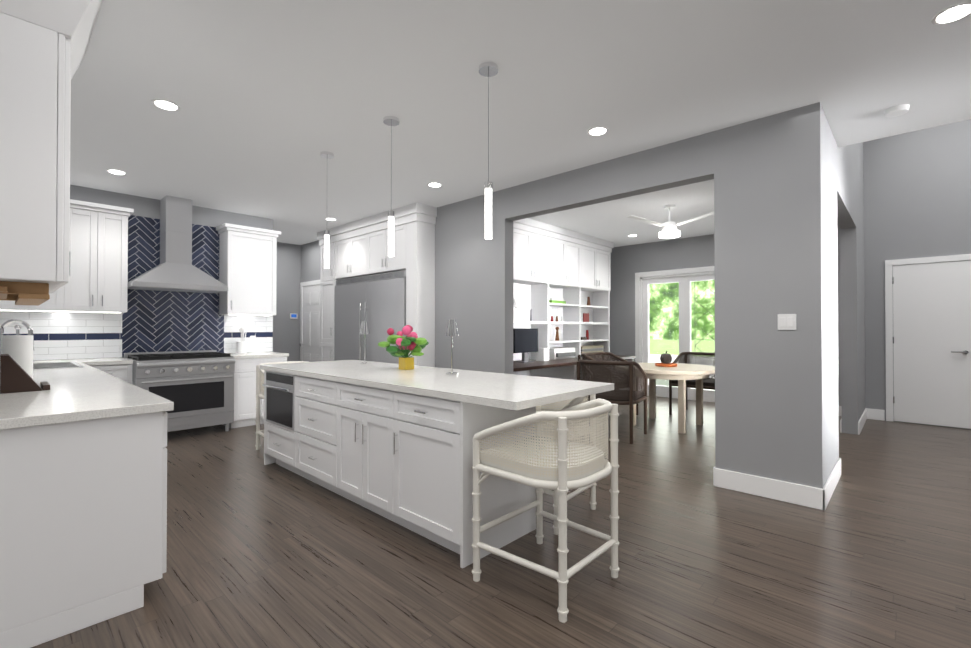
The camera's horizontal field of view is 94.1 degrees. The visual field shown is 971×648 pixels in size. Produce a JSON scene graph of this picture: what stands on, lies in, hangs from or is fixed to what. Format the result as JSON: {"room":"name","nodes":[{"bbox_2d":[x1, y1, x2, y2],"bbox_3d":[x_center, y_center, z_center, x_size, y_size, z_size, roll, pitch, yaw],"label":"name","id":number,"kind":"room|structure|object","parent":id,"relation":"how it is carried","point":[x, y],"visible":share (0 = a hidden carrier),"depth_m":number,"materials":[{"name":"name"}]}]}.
{"room":"kitchen","nodes":[
{"label":"kitchen","id":0,"kind":"room"},
{"bbox_2d":[0,185,272,360],"bbox_3d":[-4.136,-0.113,5.532,0.126,2.840,2.940,0,-1,43],"label":"wall","id":1,"kind":"structure","parent":0,"point":[156,321],"depth_m":5.50,"materials":[{"name":"multicoloured tile"}]},
{"bbox_2d":[0,199,133,312],"bbox_3d":[-4.486,-0.713,4.803,0.372,1.172,1.134,0,-1,43],"label":"upper cabinet","id":2,"kind":"object","parent":1,"relation":"attached to","point":[98,280],"visible":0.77,"depth_m":4.88,"materials":[{"name":"white wood"}]},
{"bbox_2d":[128,195,227,292],"bbox_3d":[-3.739,-0.970,5.503,0.500,1.123,0.960,0,-1,43],"label":"range hood","id":3,"kind":"object","parent":1,"relation":"attached to","point":[176,270],"visible":1,"depth_m":5.45,"materials":[{"name":"silver metal"}]},
{"bbox_2d":[216,223,280,315],"bbox_3d":[-3.220,-0.702,6.159,0.372,1.172,0.704,0,-1,43],"label":"upper cabinet","id":4,"kind":"object","parent":1,"relation":"attached to","point":[247,264],"visible":1,"depth_m":6.03,"materials":[{"name":"white wood"}]},
{"bbox_2d":[250,336,255,343],"bbox_3d":[-3.270,0.224,6.359,0.006,0.120,0.075,0,-1,43],"label":"electrical outlet plate","id":5,"kind":"object","parent":1,"relation":"attached to","point":[252,339],"visible":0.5,"depth_m":6.35,"materials":[{"name":"white plastic"}]},
{"bbox_2d":[273,242,300,361],"bbox_3d":[-4.938,-0.099,7.212,0.120,2.840,4.300,0,-1,43],"label":"wall","id":6,"kind":"structure","parent":0,"point":[286,333],"depth_m":8.46,"materials":[{"name":"grey paint"}]},
{"bbox_2d":[290,313,297,318],"bbox_3d":[-3.614,-0.148,8.521,0.028,0.100,0.140,0,-1,43],"label":"thermostat","id":7,"kind":"object","parent":6,"relation":"attached to","point":[293,315],"visible":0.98,"depth_m":8.51,"materials":[{"name":"white plastic"}]},
{"bbox_2d":[32,395,970,647],"bbox_3d":[-0.452,1.319,3.316,13.000,0.060,12.450,0,-1,43],"label":"floor","id":8,"kind":"structure","parent":0,"point":[876,553],"depth_m":2.42,"materials":[{"name":"brown wood"}]},
{"bbox_2d":[0,412,166,647],"bbox_3d":[-1.898,0.841,2.065,0.539,0.876,0.639,0,-1,43],"label":"base cabinet","id":9,"kind":"object","parent":8,"relation":"on","point":[83,497],"depth_m":1.89,"materials":[{"name":"white wood"}]},
{"bbox_2d":[0,360,173,431],"bbox_3d":[-3.224,0.393,3.318,4.233,0.040,0.654,0,-1,43],"label":"countertop","id":10,"kind":"structure","parent":9,"relation":"on","point":[75,394],"depth_m":2.15,"materials":[{"name":"white stone"}]},
{"bbox_2d":[1,325,32,378],"bbox_3d":[-2.790,0.186,2.697,0.160,0.364,0.160,0,-1,43],"label":"paper towel holder","id":11,"kind":"object","parent":10,"relation":"on","point":[18,348],"visible":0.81,"depth_m":2.67,"materials":[{"name":"white paper"}]},
{"bbox_2d":[0,319,33,353],"bbox_3d":[-4.083,0.166,3.931,0.121,0.423,0.232,0,-1,43],"label":"spring faucet","id":12,"kind":"object","parent":10,"relation":"on","point":[23,322],"visible":0.71,"depth_m":3.94,"materials":[{"name":"silver metal"}]},
{"bbox_2d":[0,354,49,393],"bbox_3d":[-2.561,0.267,2.517,0.220,0.199,0.190,0,-1,43],"label":"tablet stand","id":13,"kind":"object","parent":10,"relation":"on","point":[15,377],"visible":1,"depth_m":2.41,"materials":[{"name":"brown wood"}]},
{"bbox_2d":[33,362,83,368],"bbox_3d":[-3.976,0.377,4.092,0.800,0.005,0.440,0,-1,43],"label":"sink basin","id":14,"kind":"object","parent":10,"relation":"in","point":[54,365],"visible":0.64,"depth_m":4.08,"materials":[{"name":"silver metal"}]},
{"bbox_2d":[92,360,132,383],"bbox_3d":[-4.162,0.864,4.899,0.698,0.876,0.451,0,-1,43],"label":"base cabinet","id":15,"kind":"object","parent":8,"relation":"on","point":[124,371],"depth_m":4.79,"materials":[{"name":"white wood"}]},
{"bbox_2d":[84,357,131,363],"bbox_3d":[-4.167,0.407,4.931,0.653,0.040,0.415,0,-1,43],"label":"countertop","id":16,"kind":"structure","parent":15,"relation":"on","point":[118,360],"depth_m":4.78,"materials":[{"name":"white stone"}]},
{"bbox_2d":[124,350,234,431],"bbox_3d":[-3.630,0.823,5.386,0.784,0.965,0.960,0,-1,43],"label":"range","id":17,"kind":"object","parent":8,"relation":"on","point":[196,388],"visible":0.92,"depth_m":5.21,"materials":[{"name":"silver metal"}]},
{"bbox_2d":[222,356,287,428],"bbox_3d":[-3.123,0.874,6.055,0.638,0.876,0.660,0,-1,43],"label":"base cabinet","id":18,"kind":"object","parent":8,"relation":"on","point":[244,412],"depth_m":5.72,"materials":[{"name":"white wood"}]},
{"bbox_2d":[229,352,287,359],"bbox_3d":[-3.115,0.416,6.056,0.653,0.040,0.685,0,-1,43],"label":"countertop","id":19,"kind":"structure","parent":18,"relation":"on","point":[251,355],"depth_m":5.85,"materials":[{"name":"white stone"}]},
{"bbox_2d":[237,326,248,353],"bbox_3d":[-3.259,0.212,6.078,0.148,0.366,0.159,0,-1,43],"label":"utensil crock","id":20,"kind":"object","parent":19,"relation":"on","point":[241,347],"visible":1,"depth_m":6.02,"materials":[{"name":"white ceramic"}]},
{"bbox_2d":[255,361,307,449],"bbox_3d":[-2.029,0.854,4.704,0.565,0.892,0.577,0,-1,43],"label":"bar stool","id":21,"kind":"object","parent":8,"relation":"on","point":[259,380],"visible":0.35,"depth_m":4.67,"materials":[{"name":"white paint"}]},
{"bbox_2d":[334,270,405,363],"bbox_3d":[-1.634,0.308,6.599,1.820,2.015,0.376,0,-1,43],"label":"refrigerator","id":22,"kind":"object","parent":8,"relation":"on","point":[377,302],"visible":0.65,"depth_m":6.45,"materials":[{"name":"silver metal"}]},
{"bbox_2d":[317,202,436,366],"bbox_3d":[-1.713,-0.102,6.701,2.634,2.838,0.340,0,-1,43],"label":"tall cabinet","id":23,"kind":"object","parent":8,"relation":"on","point":[358,248],"visible":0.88,"depth_m":6.08,"materials":[{"name":"white wood"}]},
{"bbox_2d":[260,368,535,567],"bbox_3d":[-0.879,0.853,3.485,2.630,0.876,0.690,0,-1,43],"label":"kitchen island","id":24,"kind":"object","parent":8,"relation":"on","point":[393,442],"depth_m":2.78,"materials":[{"name":"white wood"}]},
{"bbox_2d":[260,360,613,411],"bbox_3d":[-0.650,0.395,3.510,3.074,0.040,0.960,0,-1,43],"label":"island countertop","id":25,"kind":"structure","parent":24,"relation":"on","point":[515,393],"depth_m":2.86,"materials":[{"name":"white stone"}]},
{"bbox_2d":[360,321,369,363],"bbox_3d":[-1.146,0.178,4.295,0.100,0.405,0.100,0,-1,43],"label":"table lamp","id":26,"kind":"object","parent":25,"relation":"on","point":[364,329],"visible":1,"depth_m":4.27,"materials":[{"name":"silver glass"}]},
{"bbox_2d":[378,325,428,369],"bbox_3d":[-0.659,0.191,3.760,0.425,0.370,0.346,0,-1,43],"label":"flower vase","id":27,"kind":"object","parent":25,"relation":"on","point":[413,343],"visible":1,"depth_m":3.71,"materials":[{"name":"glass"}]},
{"bbox_2d":[445,320,458,374],"bbox_3d":[-0.247,0.170,3.339,0.100,0.405,0.100,0,-1,43],"label":"table lamp","id":28,"kind":"object","parent":25,"relation":"on","point":[452,330],"visible":1,"depth_m":3.31,"materials":[{"name":"silver metal"}]},
{"bbox_2d":[472,398,619,622],"bbox_3d":[0.325,0.834,2.286,0.565,0.892,0.577,0,-1,43],"label":"bar stool","id":29,"kind":"object","parent":8,"relation":"on","point":[539,460],"visible":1,"depth_m":2.12,"materials":[{"name":"white paint"}]},
{"bbox_2d":[536,394,596,534],"bbox_3d":[0.419,0.855,3.146,0.577,0.865,0.565,0,-1,43],"label":"bar stool","id":30,"kind":"object","parent":8,"relation":"on","point":[574,402],"visible":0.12,"depth_m":3.00,"materials":[{"name":"white paint"}]},
{"bbox_2d":[513,218,635,410],"bbox_3d":[1.136,-0.100,7.038,0.848,2.838,3.684,0,-1,43],"label":"built-in shelving unit","id":31,"kind":"object","parent":8,"relation":"on","point":[572,269],"visible":0.52,"depth_m":7.22,"materials":[{"name":"white wood"}]},
{"bbox_2d":[513,297,603,362],"bbox_3d":[1.194,0.032,7.400,0.358,1.059,2.590,0,-1,43],"label":"decor","id":32,"kind":"object","parent":31,"relation":"in","point":[525,342],"visible":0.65,"depth_m":6.84,"materials":[{"name":"grey"}]},
{"bbox_2d":[578,352,637,414],"bbox_3d":[1.756,0.870,6.561,0.702,0.891,0.621,0,-1,-41],"label":"dining chair","id":33,"kind":"object","parent":8,"relation":"on","point":[604,355],"visible":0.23,"depth_m":6.78,"materials":[{"name":"brown wood"}]},
{"bbox_2d":[577,359,646,443],"bbox_3d":[1.466,0.860,5.298,0.702,0.891,0.621,0,-1,32],"label":"dining chair","id":34,"kind":"object","parent":8,"relation":"on","point":[622,393],"visible":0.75,"depth_m":5.02,"materials":[{"name":"brown wood"}]},
{"bbox_2d":[633,363,714,433],"bbox_3d":[2.345,0.930,5.872,1.280,0.760,1.280,0,-1,43],"label":"round dining table","id":35,"kind":"object","parent":8,"relation":"on","point":[681,373],"visible":0.65,"depth_m":5.49,"materials":[{"name":"beige wood"}]},
{"bbox_2d":[655,351,676,366],"bbox_3d":[2.345,0.447,5.876,0.280,0.199,0.280,0,-1,43],"label":"centerpiece","id":36,"kind":"object","parent":35,"relation":"on","point":[666,359],"visible":1,"depth_m":5.82,"materials":[{"name":"orange"}]},
{"bbox_2d":[669,352,714,414],"bbox_3d":[3.129,0.870,6.564,0.702,0.891,0.621,0,-1,43],"label":"dining chair","id":37,"kind":"object","parent":8,"relation":"on","point":[709,383],"visible":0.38,"depth_m":6.74,"materials":[{"name":"brown wood"}]},
{"bbox_2d":[70,0,970,246],"bbox_3d":[-0.452,-2.281,3.345,13.000,1.460,12.450,0,-1,43],"label":"ceiling","id":38,"kind":"structure","parent":0,"point":[272,99],"depth_m":3.01,"materials":[{"name":"grey paint"}]},
{"bbox_2d":[106,169,126,174],"bbox_3d":[-3.738,-1.538,4.583,0.168,0.006,0.168,0,0,-2],"label":"recessed light","id":39,"kind":"object","parent":38,"relation":"in","point":[113,171],"depth_m":4.58,"materials":[{"name":"white"}]},
{"bbox_2d":[151,99,180,110],"bbox_3d":[-2.262,-1.549,3.204,0.168,0.006,0.168,0,0,-2],"label":"recessed light","id":40,"kind":"object","parent":38,"relation":"in","point":[160,103],"depth_m":3.20,"materials":[{"name":"white plastic"}]},
{"bbox_2d":[320,151,333,268],"bbox_3d":[-1.436,-1.024,4.098,0.120,1.039,0.120,0,-1,43],"label":"pendant light","id":41,"kind":"object","parent":38,"relation":"hanging from","point":[326,154],"visible":1,"depth_m":4.08,"materials":[{"name":"white glass"}]},
{"bbox_2d":[383,116,398,256],"bbox_3d":[-0.713,-1.030,3.422,0.120,1.039,0.120,0,-1,43],"label":"pendant light","id":42,"kind":"object","parent":38,"relation":"hanging from","point":[391,121],"visible":1,"depth_m":3.40,"materials":[{"name":"white glass"}]},
{"bbox_2d":[427,182,441,186],"bbox_3d":[-0.561,-1.534,4.994,0.168,0.006,0.168,0,-1,34],"label":"recessed light","id":43,"kind":"object","parent":38,"relation":"in","point":[433,184],"depth_m":4.97,"materials":[{"name":"white plastic"}]},
{"bbox_2d":[479,62,497,238],"bbox_3d":[0.018,-1.036,2.739,0.120,1.039,0.120,0,-1,43],"label":"pendant light","id":44,"kind":"object","parent":38,"relation":"hanging from","point":[488,69],"visible":1,"depth_m":2.72,"materials":[{"name":"silver metal"}]},
{"bbox_2d":[587,126,608,135],"bbox_3d":[0.900,-1.546,3.629,0.168,0.006,0.168,0,-1,34],"label":"recessed light","id":45,"kind":"object","parent":38,"relation":"in","point":[600,130],"depth_m":3.63,"materials":[{"name":"white"}]},
{"bbox_2d":[627,204,713,238],"bbox_3d":[2.473,-1.331,5.779,0.946,0.399,1.077,0,-1,43],"label":"ceiling fan","id":46,"kind":"object","parent":38,"relation":"hanging from","point":[669,230],"visible":0.98,"depth_m":5.77,"materials":[{"name":"white plastic"}]},
{"bbox_2d":[884,104,909,116],"bbox_3d":[2.965,-1.534,3.260,0.140,0.034,0.140,0,-1,43],"label":"smoke detector","id":47,"kind":"object","parent":38,"relation":"attached to","point":[898,110],"visible":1,"depth_m":3.23,"materials":[{"name":"white plastic"}]},
{"bbox_2d":[931,1,970,24],"bbox_3d":[2.354,-1.557,2.270,0.168,0.006,0.168,0,-1,34],"label":"recessed light","id":48,"kind":"object","parent":38,"relation":"in","point":[954,13],"depth_m":2.27,"materials":[{"name":"white"}]},
{"bbox_2d":[513,370,530,375],"bbox_3d":[0.910,-0.097,7.530,0.150,2.840,4.150,0,-1,43],"label":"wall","id":49,"kind":"structure","parent":0,"point":[526,372],"depth_m":7.08,"materials":[{"name":"grey paint"}]},
{"bbox_2d":[301,102,824,488],"bbox_3d":[-0.588,-0.109,5.987,8.150,2.840,0.150,0,-1,43],"label":"wall","id":50,"kind":"structure","parent":0,"point":[765,174],"depth_m":3.50,"materials":[{"name":"paint"}]},
{"bbox_2d":[299,280,320,361],"bbox_3d":[-3.209,0.270,8.261,0.930,2.120,0.103,0,-1,43],"label":"door","id":51,"kind":"structure","parent":50,"relation":"attached to","point":[309,343],"depth_m":8.34,"materials":[{"name":"white wood"}]},
{"bbox_2d":[713,467,819,508],"bbox_3d":[2.069,1.217,3.382,0.686,0.145,0.020,0,-1,43],"label":"baseboard","id":52,"kind":"structure","parent":50,"relation":"attached to","point":[804,495],"depth_m":3.35,"materials":[{"name":"white wood"}]},
{"bbox_2d":[778,314,795,329],"bbox_3d":[2.187,-0.014,3.283,0.115,0.115,0.010,0,-1,43],"label":"switch plate","id":53,"kind":"object","parent":50,"relation":"attached to","point":[786,321],"visible":1,"depth_m":3.28,"materials":[{"name":"white plastic"}]},
{"bbox_2d":[610,119,970,429],"bbox_3d":[3.748,-0.774,7.826,13.000,4.200,0.150,0,-1,43],"label":"wall","id":54,"kind":"structure","parent":0,"point":[917,194],"depth_m":6.15,"materials":[{"name":"grey paint"}]},
{"bbox_2d":[635,266,714,401],"bbox_3d":[3.533,0.177,8.006,1.770,2.300,0.170,0,-1,43],"label":"door frame","id":55,"kind":"structure","parent":54,"relation":"attached to","point":[685,277],"depth_m":8.11,"materials":[{"name":"white wood"}]},
{"bbox_2d":[885,254,970,428],"bbox_3d":[5.735,0.222,5.814,0.890,2.175,0.064,0,-1,43],"label":"door","id":56,"kind":"structure","parent":54,"relation":"attached to","point":[928,325],"depth_m":5.84,"materials":[{"name":"white wood"}]},
{"bbox_2d":[823,111,864,482],"bbox_3d":[3.803,-0.799,4.832,0.150,4.200,4.150,0,-1,43],"label":"wall","id":57,"kind":"structure","parent":0,"point":[843,174],"depth_m":5.00,"materials":[{"name":"grey paint"}]},
{"bbox_2d":[820,458,840,510],"bbox_3d":[2.687,1.218,3.500,0.016,0.145,1.036,0,-1,43],"label":"baseboard","id":58,"kind":"structure","parent":57,"relation":"attached to","point":[829,487],"depth_m":3.33,"materials":[{"name":"white wood"}]},
{"bbox_2d":[858,408,867,434],"bbox_3d":[4.837,1.237,5.799,0.016,0.145,1.300,0,-1,43],"label":"baseboard","id":59,"kind":"structure","parent":57,"relation":"attached to","point":[862,420],"depth_m":5.67,"materials":[{"name":"white wood"}]},
{"bbox_3d":[-4.174,-0.128,3.658,6.090,2.840,0.150,0,-1,43],"label":"wall","id":60,"kind":"structure","parent":0,"visible":0},
{"bbox_2d":[0,0,101,305],"bbox_3d":[-2.064,-0.830,2.086,1.047,1.458,0.422,0,-1,43],"label":"upper cabinet","id":61,"kind":"object","parent":60,"relation":"attached to","point":[44,44],"visible":1,"depth_m":1.81,"materials":[{"name":"white wood"}]},
{"label":"outside","id":62,"kind":"structure","parent":0,"visible":0},
{"bbox_2d":[649,280,714,376],"bbox_3d":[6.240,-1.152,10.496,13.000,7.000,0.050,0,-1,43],"label":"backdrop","id":63,"kind":"structure","parent":62,"point":[656,314],"depth_m":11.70,"materials":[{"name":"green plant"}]},
{"bbox_2d":[656,379,710,389],"bbox_3d":[5.011,1.387,9.160,13.000,0.060,3.550,0,-1,43],"label":"ground","id":64,"kind":"structure","parent":62,"point":[662,381],"depth_m":10.39,"materials":[{"name":"grey"}]}
]}

